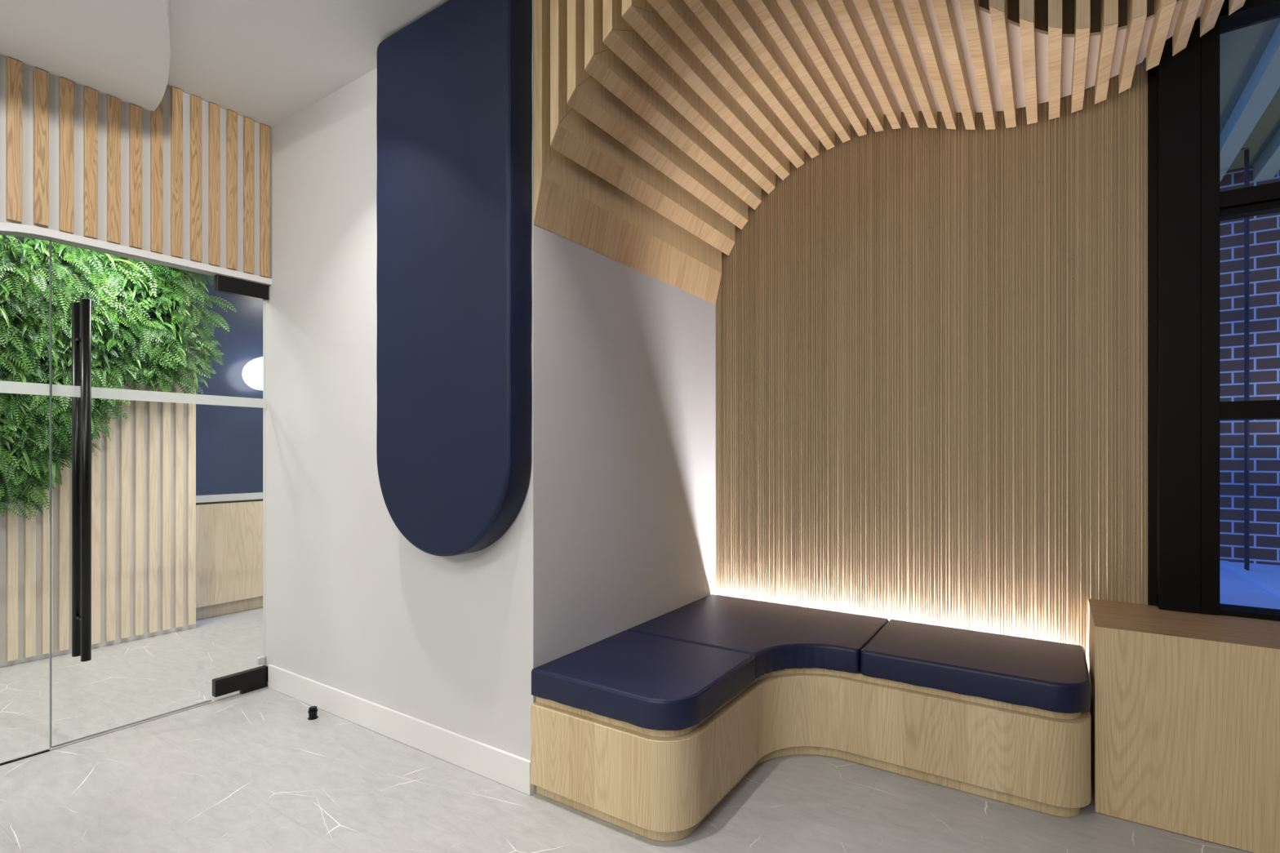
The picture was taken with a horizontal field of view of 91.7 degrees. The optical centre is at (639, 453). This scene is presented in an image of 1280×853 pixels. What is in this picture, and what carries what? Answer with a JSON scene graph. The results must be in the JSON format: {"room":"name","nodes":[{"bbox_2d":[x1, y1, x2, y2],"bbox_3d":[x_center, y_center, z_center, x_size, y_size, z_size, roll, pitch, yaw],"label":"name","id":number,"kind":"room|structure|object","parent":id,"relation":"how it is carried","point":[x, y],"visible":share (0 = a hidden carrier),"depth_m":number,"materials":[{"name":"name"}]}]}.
{"room":"lobby","nodes":[
{"label":"lobby","id":0,"kind":"room"},
{"bbox_2d":[0,0,169,111],"bbox_3d":[-3.251,-1.794,0.516,1.532,0.167,5.233,0,0,33],"label":"ceiling","id":1,"kind":"structure","parent":0,"point":[119,49],"depth_m":2.58,"materials":[{"name":"paint"}]},
{"bbox_2d":[0,373,195,666],"bbox_3d":[-4.520,-0.150,3.299,0.120,3.000,3.715,0,0,33],"label":"wall","id":2,"kind":"structure","parent":0,"point":[21,659],"depth_m":4.36,"materials":[{"name":"white paint"}]},
{"bbox_2d":[5,492,17,661],"bbox_3d":[-3.992,-0.167,3.949,0.042,2.963,0.048,0,0,33],"label":"batten","id":3,"kind":"object","parent":2,"relation":"attached to","point":[11,519],"visible":0.44,"depth_m":3.94,"materials":[{"name":"brown wood"}]},
{"bbox_2d":[23,479,35,657],"bbox_3d":[-3.946,-0.167,4.018,0.042,2.963,0.048,0,0,33],"label":"batten","id":4,"kind":"object","parent":2,"relation":"attached to","point":[29,526],"visible":0.44,"depth_m":4.00,"materials":[{"name":"brown wood"}]},
{"bbox_2d":[40,460,53,654],"bbox_3d":[-3.901,-0.167,4.086,0.042,2.963,0.048,0,0,33],"label":"batten","id":5,"kind":"object","parent":2,"relation":"attached to","point":[45,517],"visible":0.36,"depth_m":4.07,"materials":[{"name":"brown wood"}]},
{"bbox_2d":[57,448,69,651],"bbox_3d":[-3.856,-0.167,4.155,0.042,2.963,0.048,0,0,33],"label":"batten","id":6,"kind":"object","parent":2,"relation":"attached to","point":[64,491],"visible":0.44,"depth_m":4.14,"materials":[{"name":"brown wood"}]},
{"bbox_2d":[91,408,100,644],"bbox_3d":[-3.765,-0.167,4.292,0.042,2.963,0.048,0,0,33],"label":"batten","id":7,"kind":"object","parent":2,"relation":"attached to","point":[95,455],"visible":0.34,"depth_m":4.28,"materials":[{"name":"brown wood"}]},
{"bbox_2d":[104,373,115,641],"bbox_3d":[-3.720,-0.167,4.361,0.042,2.963,0.048,0,0,33],"label":"batten","id":8,"kind":"object","parent":2,"relation":"attached to","point":[109,445],"visible":0.5,"depth_m":4.35,"materials":[{"name":"brown wood"}]},
{"bbox_2d":[0,235,236,519],"bbox_3d":[-3.769,-0.552,3.961,0.313,2.177,2.148,0,0,33],"label":"wall","id":9,"kind":"structure","parent":2,"relation":"attached to","point":[144,314],"depth_m":4.07,"materials":[{"name":"green plant"}]},
{"bbox_2d":[119,370,129,639],"bbox_3d":[-3.674,-0.167,4.429,0.042,2.963,0.048,0,0,33],"label":"batten","id":10,"kind":"object","parent":2,"relation":"attached to","point":[124,424],"visible":0.56,"depth_m":4.42,"materials":[{"name":"brown wood"}]},
{"bbox_2d":[133,369,143,635],"bbox_3d":[-3.629,-0.167,4.498,0.042,2.963,0.048,0,0,33],"label":"batten","id":11,"kind":"object","parent":2,"relation":"attached to","point":[138,405],"visible":0.56,"depth_m":4.48,"materials":[{"name":"brown wood"}]},
{"bbox_2d":[147,377,157,633],"bbox_3d":[-3.583,-0.167,4.566,0.042,2.963,0.048,0,0,33],"label":"batten","id":12,"kind":"object","parent":2,"relation":"attached to","point":[152,406],"visible":0.56,"depth_m":4.55,"materials":[{"name":"brown wood"}]},
{"bbox_2d":[160,380,170,630],"bbox_3d":[-3.538,-0.167,4.635,0.042,2.963,0.048,0,0,33],"label":"batten","id":13,"kind":"object","parent":2,"relation":"attached to","point":[165,406],"visible":0.56,"depth_m":4.62,"materials":[{"name":"brown wood"}]},
{"bbox_2d":[173,369,183,627],"bbox_3d":[-3.493,-0.167,4.703,0.042,2.963,0.048,0,0,33],"label":"batten","id":14,"kind":"object","parent":2,"relation":"attached to","point":[178,407],"visible":0.56,"depth_m":4.69,"materials":[{"name":"brown wood"}]},
{"bbox_2d":[186,280,195,625],"bbox_3d":[-3.447,-0.167,4.772,0.042,2.963,0.048,0,0,33],"label":"batten","id":15,"kind":"object","parent":2,"relation":"attached to","point":[190,408],"visible":0.56,"depth_m":4.76,"materials":[{"name":"brown wood"}]},
{"bbox_2d":[0,54,270,278],"bbox_3d":[-3.792,-0.264,1.199,0.120,3.228,5.817,0,0,33],"label":"wall","id":16,"kind":"structure","parent":0,"point":[27,71],"depth_m":3.04,"materials":[{"name":"white paint"}]},
{"bbox_2d":[6,57,22,222],"bbox_3d":[-2.716,-1.357,2.696,0.021,0.698,0.047,0,0,33],"label":"batten","id":17,"kind":"object","parent":16,"relation":"attached to","point":[14,67],"visible":1,"depth_m":2.69,"materials":[{"name":"brown wood"}]},
{"bbox_2d":[0,239,50,765],"bbox_3d":[-2.877,0.183,2.519,0.017,2.333,0.724,0,0,33],"label":"window","id":18,"kind":"structure","parent":16,"relation":"in","point":[7,387],"depth_m":2.79,"materials":[{"name":"clear glass"}]},
{"bbox_2d":[33,66,48,226],"bbox_3d":[-2.668,-1.362,2.768,0.021,0.689,0.047,0,0,33],"label":"batten","id":19,"kind":"object","parent":16,"relation":"attached to","point":[41,77],"visible":1,"depth_m":2.76,"materials":[{"name":"brown wood"}]},
{"bbox_2d":[58,76,74,233],"bbox_3d":[-2.621,-1.359,2.839,0.021,0.695,0.047,0,0,33],"label":"batten","id":20,"kind":"object","parent":16,"relation":"attached to","point":[66,87],"visible":1,"depth_m":2.83,"materials":[{"name":"brown wood"}]},
{"bbox_2d":[83,86,97,239],"bbox_3d":[-2.574,-1.359,2.911,0.021,0.695,0.047,0,0,33],"label":"batten","id":21,"kind":"object","parent":16,"relation":"attached to","point":[90,95],"visible":1,"depth_m":2.90,"materials":[{"name":"brown wood"}]},
{"bbox_2d":[106,95,120,244],"bbox_3d":[-2.526,-1.359,2.982,0.021,0.695,0.047,0,0,33],"label":"batten","id":22,"kind":"object","parent":16,"relation":"attached to","point":[113,104],"visible":1,"depth_m":2.97,"materials":[{"name":"brown wood"}]},
{"bbox_2d":[128,103,142,248],"bbox_3d":[-2.479,-1.359,3.054,0.021,0.695,0.047,0,0,33],"label":"batten","id":23,"kind":"object","parent":16,"relation":"attached to","point":[135,112],"visible":1,"depth_m":3.04,"materials":[{"name":"brown wood"}]},
{"bbox_2d":[0,222,271,285],"bbox_3d":[-2.597,0.172,2.884,0.012,2.357,1.689,0,0,33],"label":"trim","id":24,"kind":"structure","parent":16,"relation":"attached to","point":[8,227],"depth_m":3.02,"materials":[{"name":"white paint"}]},
{"bbox_2d":[150,97,163,253],"bbox_3d":[-2.432,-1.443,3.126,0.021,0.864,0.047,0,0,33],"label":"batten","id":25,"kind":"object","parent":16,"relation":"attached to","point":[156,116],"visible":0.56,"depth_m":3.12,"materials":[{"name":"brown wood"}]},
{"bbox_2d":[50,240,268,748],"bbox_3d":[-2.419,0.188,3.212,0.161,2.320,0.934,0,0,33],"label":"door","id":26,"kind":"structure","parent":16,"relation":"in","point":[81,390],"depth_m":2.93,"materials":[{"name":"clear glass"}]},
{"bbox_2d":[170,86,182,257],"bbox_3d":[-2.384,-1.443,3.197,0.021,0.864,0.047,0,0,33],"label":"batten","id":27,"kind":"object","parent":16,"relation":"attached to","point":[176,95],"visible":1,"depth_m":3.19,"materials":[{"name":"brown wood"}]},
{"bbox_2d":[190,94,201,262],"bbox_3d":[-2.337,-1.443,3.269,0.021,0.864,0.047,0,0,33],"label":"batten","id":28,"kind":"object","parent":16,"relation":"attached to","point":[195,101],"visible":1,"depth_m":3.26,"materials":[{"name":"brown wood"}]},
{"bbox_2d":[208,102,219,266],"bbox_3d":[-2.290,-1.443,3.340,0.021,0.864,0.047,0,0,33],"label":"batten","id":29,"kind":"object","parent":16,"relation":"attached to","point":[213,108],"visible":1,"depth_m":3.33,"materials":[{"name":"brown wood"}]},
{"bbox_2d":[226,109,237,270],"bbox_3d":[-2.242,-1.443,3.412,0.021,0.864,0.047,0,0,33],"label":"batten","id":30,"kind":"object","parent":16,"relation":"attached to","point":[231,117],"visible":1,"depth_m":3.40,"materials":[{"name":"brown wood"}]},
{"bbox_2d":[243,116,253,274],"bbox_3d":[-2.195,-1.443,3.483,0.021,0.864,0.047,0,0,33],"label":"batten","id":31,"kind":"object","parent":16,"relation":"attached to","point":[248,123],"visible":1,"depth_m":3.47,"materials":[{"name":"brown wood"}]},
{"bbox_2d":[259,123,269,277],"bbox_3d":[-2.148,-1.443,3.555,0.021,0.864,0.047,0,0,33],"label":"batten","id":32,"kind":"object","parent":16,"relation":"attached to","point":[264,129],"visible":1,"depth_m":3.55,"materials":[{"name":"brown wood"}]},
{"bbox_2d":[166,0,448,128],"bbox_3d":[-0.429,-1.938,0.044,6.764,0.120,7.600,0,0,33],"label":"ceiling","id":33,"kind":"structure","parent":0,"point":[265,62],"depth_m":2.87,"materials":[{"name":"paint"}]},
{"bbox_2d":[533,0,721,304],"bbox_3d":[0.039,-1.391,3.113,0.042,0.966,1.600,0,0,33],"label":"timber baffle","id":34,"kind":"object","parent":33,"relation":"attached to","point":[572,202],"visible":0.56,"depth_m":2.77,"materials":[{"name":"brown wood"}]},
{"bbox_2d":[550,0,734,255],"bbox_3d":[0.110,-1.532,3.066,0.042,0.684,1.600,0,0,33],"label":"timber baffle","id":35,"kind":"object","parent":33,"relation":"hanging from","point":[572,134],"visible":0.46,"depth_m":2.70,"materials":[{"name":"brown wood"}]},
{"bbox_2d":[567,0,748,230],"bbox_3d":[0.181,-1.602,3.019,0.042,0.545,1.600,0,0,33],"label":"timber baffle","id":36,"kind":"object","parent":33,"relation":"hanging from","point":[587,95],"visible":0.52,"depth_m":2.68,"materials":[{"name":"brown wood"}]},
{"bbox_2d":[584,0,761,209],"bbox_3d":[0.252,-1.651,2.972,0.042,0.446,1.600,0,0,33],"label":"timber baffle","id":37,"kind":"object","parent":33,"relation":"hanging from","point":[601,62],"visible":0.58,"depth_m":2.66,"materials":[{"name":"brown wood"}]},
{"bbox_2d":[602,0,775,194],"bbox_3d":[0.323,-1.688,2.925,0.042,0.372,1.600,0,0,33],"label":"timber baffle","id":38,"kind":"object","parent":33,"relation":"hanging from","point":[618,35],"visible":0.78,"depth_m":2.65,"materials":[{"name":"brown wood"}]},
{"bbox_2d":[622,0,790,180],"bbox_3d":[0.394,-1.718,2.878,0.042,0.313,1.600,0,0,33],"label":"timber baffle","id":39,"kind":"object","parent":33,"relation":"attached to","point":[641,15],"visible":0.85,"depth_m":2.65,"materials":[{"name":"brown wood"}]},
{"bbox_2d":[647,0,804,168],"bbox_3d":[0.464,-1.741,2.832,0.042,0.267,1.600,0,0,33],"label":"timber baffle","id":40,"kind":"object","parent":33,"relation":"attached to","point":[679,16],"visible":0.86,"depth_m":2.67,"materials":[{"name":"brown wood"}]},
{"bbox_2d":[683,0,819,158],"bbox_3d":[0.536,-1.758,2.786,0.042,0.232,1.596,0,0,33],"label":"timber baffle","id":41,"kind":"object","parent":33,"relation":"attached to","point":[710,13],"visible":0.97,"depth_m":2.69,"materials":[{"name":"brown wood"}]},
{"bbox_2d":[716,0,835,150],"bbox_3d":[0.610,-1.770,2.744,0.042,0.208,1.587,0,0,33],"label":"timber baffle","id":42,"kind":"object","parent":33,"relation":"attached to","point":[740,12],"visible":1,"depth_m":2.71,"materials":[{"name":"brown wood"}]},
{"bbox_2d":[746,0,850,142],"bbox_3d":[0.684,-1.778,2.702,0.042,0.191,1.575,0,0,33],"label":"timber baffle","id":43,"kind":"object","parent":33,"relation":"attached to","point":[768,11],"visible":1,"depth_m":2.72,"materials":[{"name":"brown wood"}]},
{"bbox_2d":[776,0,866,136],"bbox_3d":[0.763,-1.784,2.667,0.042,0.181,1.545,0,0,33],"label":"timber baffle","id":44,"kind":"object","parent":33,"relation":"attached to","point":[795,11],"visible":1,"depth_m":2.70,"materials":[{"name":"brown wood"}]},
{"bbox_2d":[803,0,884,132],"bbox_3d":[0.842,-1.782,2.633,0.042,0.185,1.515,0,0,33],"label":"timber baffle","id":45,"kind":"object","parent":33,"relation":"attached to","point":[820,11],"visible":1,"depth_m":2.69,"materials":[{"name":"brown wood"}]},
{"bbox_2d":[829,0,901,128],"bbox_3d":[0.926,-1.775,2.607,0.042,0.197,1.467,0,0,33],"label":"timber baffle","id":46,"kind":"object","parent":33,"relation":"attached to","point":[846,11],"visible":1,"depth_m":2.66,"materials":[{"name":"brown wood"}]},
{"bbox_2d":[854,0,919,127],"bbox_3d":[1.012,-1.765,2.583,0.042,0.217,1.412,0,0,33],"label":"timber baffle","id":47,"kind":"object","parent":33,"relation":"attached to","point":[870,12],"visible":1,"depth_m":2.63,"materials":[{"name":"brown wood"}]},
{"bbox_2d":[880,0,937,128],"bbox_3d":[1.101,-1.751,2.564,0.042,0.245,1.345,0,0,33],"label":"timber baffle","id":48,"kind":"object","parent":33,"relation":"attached to","point":[893,9],"visible":1,"depth_m":2.59,"materials":[{"name":"brown wood"}]},
{"bbox_2d":[905,0,955,128],"bbox_3d":[1.195,-1.736,2.552,0.042,0.276,1.260,0,0,33],"label":"timber baffle","id":49,"kind":"object","parent":33,"relation":"attached to","point":[917,9],"visible":1,"depth_m":2.54,"materials":[{"name":"brown wood"}]},
{"bbox_2d":[932,0,975,129],"bbox_3d":[1.290,-1.723,2.543,0.042,0.302,1.171,0,0,33],"label":"timber baffle","id":50,"kind":"object","parent":33,"relation":"attached to","point":[943,9],"visible":1,"depth_m":2.50,"materials":[{"name":"brown wood"}]},
{"bbox_2d":[747,0,1205,128],"bbox_3d":[1.086,-1.629,2.543,2.325,0.491,1.395,0,0,33],"label":"bulkhead","id":51,"kind":"object","parent":33,"relation":"attached to","point":[1013,6],"visible":0.22,"depth_m":2.53,"materials":[{"name":"beige paint"}]},
{"bbox_2d":[959,0,995,129],"bbox_3d":[1.388,-1.712,2.536,0.042,0.324,1.075,0,0,33],"label":"timber baffle","id":52,"kind":"object","parent":33,"relation":"attached to","point":[970,8],"visible":1,"depth_m":2.46,"materials":[{"name":"brown wood"}]},
{"bbox_2d":[988,0,1016,128],"bbox_3d":[1.487,-1.706,2.532,0.042,0.337,0.971,0,0,33],"label":"timber baffle","id":53,"kind":"object","parent":33,"relation":"attached to","point":[997,8],"visible":1,"depth_m":2.43,"materials":[{"name":"brown wood"}]},
{"bbox_2d":[1019,0,1037,124],"bbox_3d":[1.591,-1.703,2.535,0.042,0.341,0.852,0,0,33],"label":"timber baffle","id":54,"kind":"object","parent":33,"relation":"attached to","point":[1027,7],"visible":1,"depth_m":2.41,"materials":[{"name":"brown wood"}]},
{"bbox_2d":[1048,0,1062,119],"bbox_3d":[1.690,-1.703,2.531,0.042,0.342,0.750,0,0,33],"label":"timber baffle","id":55,"kind":"object","parent":33,"relation":"attached to","point":[1055,6],"visible":1,"depth_m":2.39,"materials":[{"name":"brown wood"}]},
{"bbox_2d":[1071,0,1090,112],"bbox_3d":[1.782,-1.706,2.517,0.042,0.337,0.670,0,0,33],"label":"timber baffle","id":56,"kind":"object","parent":33,"relation":"attached to","point":[1082,7],"visible":1,"depth_m":2.40,"materials":[{"name":"brown wood"}]},
{"bbox_2d":[1094,0,1118,104],"bbox_3d":[1.870,-1.712,2.497,0.042,0.324,0.608,0,0,33],"label":"timber baffle","id":57,"kind":"object","parent":33,"relation":"attached to","point":[1108,8],"visible":1,"depth_m":2.39,"materials":[{"name":"brown wood"}]},
{"bbox_2d":[1118,0,1146,93],"bbox_3d":[1.954,-1.722,2.470,0.042,0.303,0.560,0,0,33],"label":"timber baffle","id":58,"kind":"object","parent":33,"relation":"attached to","point":[1136,10],"visible":1,"depth_m":2.39,"materials":[{"name":"brown wood"}]},
{"bbox_2d":[1146,0,1176,71],"bbox_3d":[2.010,-1.736,2.400,0.042,0.276,0.445,0,0,33],"label":"timber baffle","id":59,"kind":"object","parent":33,"relation":"attached to","point":[1163,9],"visible":1,"depth_m":2.38,"materials":[{"name":"brown wood"}]},
{"bbox_2d":[1172,0,1201,56],"bbox_3d":[2.082,-1.752,2.355,0.042,0.245,0.440,0,0,33],"label":"timber baffle","id":60,"kind":"object","parent":33,"relation":"attached to","point":[1188,11],"visible":1,"depth_m":2.39,"materials":[{"name":"brown wood"}]},
{"bbox_2d":[1200,0,1224,37],"bbox_3d":[2.149,-1.775,2.303,0.042,0.199,0.454,0,0,33],"label":"timber baffle","id":61,"kind":"object","parent":33,"relation":"attached to","point":[1211,9],"visible":1,"depth_m":2.41,"materials":[{"name":"brown wood"}]},
{"bbox_2d":[1228,0,1245,15],"bbox_3d":[2.215,-1.802,2.248,0.042,0.144,0.472,0,0,33],"label":"timber baffle","id":62,"kind":"object","parent":33,"relation":"attached to","point":[1233,5],"visible":1,"depth_m":2.42,"materials":[{"name":"brown wood"}]},
{"bbox_2d":[262,0,555,794],"bbox_3d":[-1.279,-0.264,3.103,2.142,3.228,0.130,0,0,33],"label":"wall","id":63,"kind":"structure","parent":0,"point":[455,643],"depth_m":3.10,"materials":[{"name":"white paint"}]},
{"bbox_2d":[267,664,532,795],"bbox_3d":[-1.284,1.284,3.018,2.047,0.131,0.015,0,0,33],"label":"baseboard","id":64,"kind":"structure","parent":63,"relation":"attached to","point":[509,770],"depth_m":2.85,"materials":[{"name":"white paint"}]},
{"bbox_2d":[376,0,531,556],"bbox_3d":[-0.815,-0.718,2.641,0.852,2.297,0.125,0,0,33],"label":"upholstered panel","id":65,"kind":"object","parent":63,"relation":"attached to","point":[454,105],"visible":1,"depth_m":2.52,"materials":[{"name":"blue fabric"}]},
{"bbox_2d":[0,607,1253,852],"bbox_3d":[-1.127,1.400,0.925,8.900,0.100,8.300,0,0,33],"label":"floor","id":66,"kind":"structure","parent":0,"point":[233,772],"depth_m":2.49,"materials":[{"name":"grey tile"}]},
{"bbox_2d":[195,492,262,620],"bbox_3d":[-3.018,0.846,5.841,0.100,1.007,2.168,0,0,33],"label":"base cabinet","id":67,"kind":"object","parent":66,"relation":"on","point":[229,526],"depth_m":5.17,"materials":[{"name":"brown wood"}]},
{"bbox_2d":[195,492,262,502],"bbox_3d":[-3.018,0.369,5.841,0.100,0.055,2.168,0,0,33],"label":"countertop","id":68,"kind":"structure","parent":67,"relation":"on","point":[251,495],"depth_m":5.16,"materials":[{"name":"grey laminate"}]},
{"bbox_2d":[307,706,318,719],"bbox_3d":[-1.666,1.321,3.164,0.048,0.057,0.048,0,0,33],"label":"door stop","id":69,"kind":"object","parent":66,"relation":"on","point":[313,711],"visible":1,"depth_m":3.15,"materials":[{"name":"black rubber"}]},
{"bbox_2d":[530,667,1090,841],"bbox_3d":[0.764,1.153,2.586,1.830,0.392,1.563,0,0,33],"label":"bench","id":70,"kind":"object","parent":66,"relation":"on","point":[657,785],"visible":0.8,"depth_m":2.38,"materials":[{"name":"brown wood"}]},
{"bbox_2d":[531,630,755,730],"bbox_3d":[0.031,0.900,2.527,0.676,0.108,0.651,0,0,33],"label":"seat cushion","id":71,"kind":"object","parent":70,"relation":"on","point":[641,680],"visible":1,"depth_m":2.38,"materials":[{"name":"blue leather"}]},
{"bbox_2d":[626,594,888,679],"bbox_3d":[0.604,0.900,3.084,1.012,0.108,0.910,0,0,33],"label":"seat cushion","id":72,"kind":"object","parent":70,"relation":"on","point":[780,637],"visible":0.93,"depth_m":2.95,"materials":[{"name":"blue leather"}]},
{"bbox_2d":[860,619,1090,713],"bbox_3d":[1.450,0.900,2.701,0.810,0.108,0.614,0,0,33],"label":"seat cushion","id":73,"kind":"object","parent":70,"relation":"on","point":[1045,675],"visible":1,"depth_m":2.55,"materials":[{"name":"blue leather"}]},
{"bbox_2d":[1088,599,1279,852],"bbox_3d":[3.040,1.000,1.770,2.842,0.699,0.530,0,0,33],"label":"base cabinet","id":74,"kind":"object","parent":66,"relation":"on","point":[1184,710],"visible":0.97,"depth_m":2.20,"materials":[{"name":"brown wood"}]},
{"bbox_2d":[555,233,715,659],"bbox_3d":[0.013,-0.264,3.225,0.120,3.228,1.500,0,0,33],"label":"wall","id":75,"kind":"structure","parent":0,"point":[635,350],"depth_m":3.02,"materials":[{"name":"white paint"}]},
{"bbox_2d":[715,56,1147,666],"bbox_3d":[1.340,-0.264,3.289,2.086,3.228,0.128,0,0,33],"label":"wall","id":76,"kind":"structure","parent":0,"point":[931,344],"depth_m":3.10,"materials":[{"name":"wood"}]},
{"bbox_3d":[3.336,1.001,2.008,2.651,0.698,0.170,0,0,33],"label":"wall","id":77,"kind":"structure","parent":0,"visible":0},
{"bbox_2d":[1147,0,1279,621],"bbox_3d":[3.306,-0.614,1.972,2.642,2.522,0.262,0,0,33],"label":"window","id":78,"kind":"structure","parent":77,"relation":"in","point":[1186,205],"depth_m":2.53,"materials":[{"name":"black metal"}]},
{"bbox_3d":[-3.109,-0.150,5.903,0.100,3.000,2.185,0,0,33],"label":"wall","id":79,"kind":"structure","parent":0,"visible":0},
{"bbox_2d":[195,275,262,494],"bbox_3d":[-3.046,-0.651,5.858,0.035,1.978,2.170,0,0,33],"label":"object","id":80,"kind":"structure","parent":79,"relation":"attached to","point":[229,438],"depth_m":5.22,"materials":[{"name":"blue paint"}]},
{"bbox_2d":[242,356,262,390],"bbox_3d":[-3.239,-0.685,5.344,0.209,0.294,0.358,0,0,33],"label":"globe lamp","id":81,"kind":"object","parent":80,"relation":"attached to","point":[252,372],"visible":0.4,"depth_m":5.21,"materials":[{"name":"glass"}]},
{"label":"outside","id":82,"kind":"structure","parent":0,"visible":0},
{"bbox_2d":[1219,165,1279,565],"bbox_3d":[4.619,-0.850,3.539,6.200,4.000,0.200,0,0,33],"label":"brick wall","id":83,"kind":"structure","parent":82,"point":[1264,229],"depth_m":3.92,"materials":[{"name":"brick"}]},
{"bbox_2d":[1219,561,1279,609],"bbox_3d":[4.070,0.772,2.709,6.200,0.155,1.789,0,0,33],"label":"ledge","id":84,"kind":"object","parent":83,"relation":"attached to","point":[1234,589],"visible":0.02,"depth_m":3.18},
{"bbox_2d":[1244,148,1248,570],"bbox_3d":[3.600,-0.553,3.686,0.021,2.494,0.022,0,0,33],"label":"post","id":85,"kind":"object","parent":84,"relation":"on","point":[1246,151],"visible":0.84,"depth_m":3.68,"materials":[{"name":"black metal"}]},
{"bbox_2d":[1219,560,1279,597],"bbox_3d":[3.278,0.679,3.287,0.050,0.029,1.305,0,0,30],"label":"kerb","id":86,"kind":"object","parent":84,"relation":"on","point":[1272,588],"visible":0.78,"depth_m":3.34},
{"bbox_2d":[1219,17,1279,170],"bbox_3d":[3.567,-1.840,3.036,2.200,0.060,1.780,0,0,33],"label":"canopy","id":87,"kind":"object","parent":83,"relation":"attached to","point":[1241,50],"visible":0.02,"depth_m":3.00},
{"bbox_2d":[1219,22,1279,182],"bbox_3d":[3.193,-1.759,3.295,0.090,0.098,1.760,0,0,33],"label":"beam","id":88,"kind":"structure","parent":87,"relation":"attached to","point":[1264,82],"depth_m":3.07,"materials":[{"name":"grey metal"}]},
{"bbox_2d":[1253,128,1279,181],"bbox_3d":[3.410,-1.759,3.152,0.090,0.098,1.760,0,0,33],"label":"beam","id":89,"kind":"structure","parent":87,"relation":"attached to","point":[1267,166],"depth_m":3.70,"materials":[{"name":"grey metal"}]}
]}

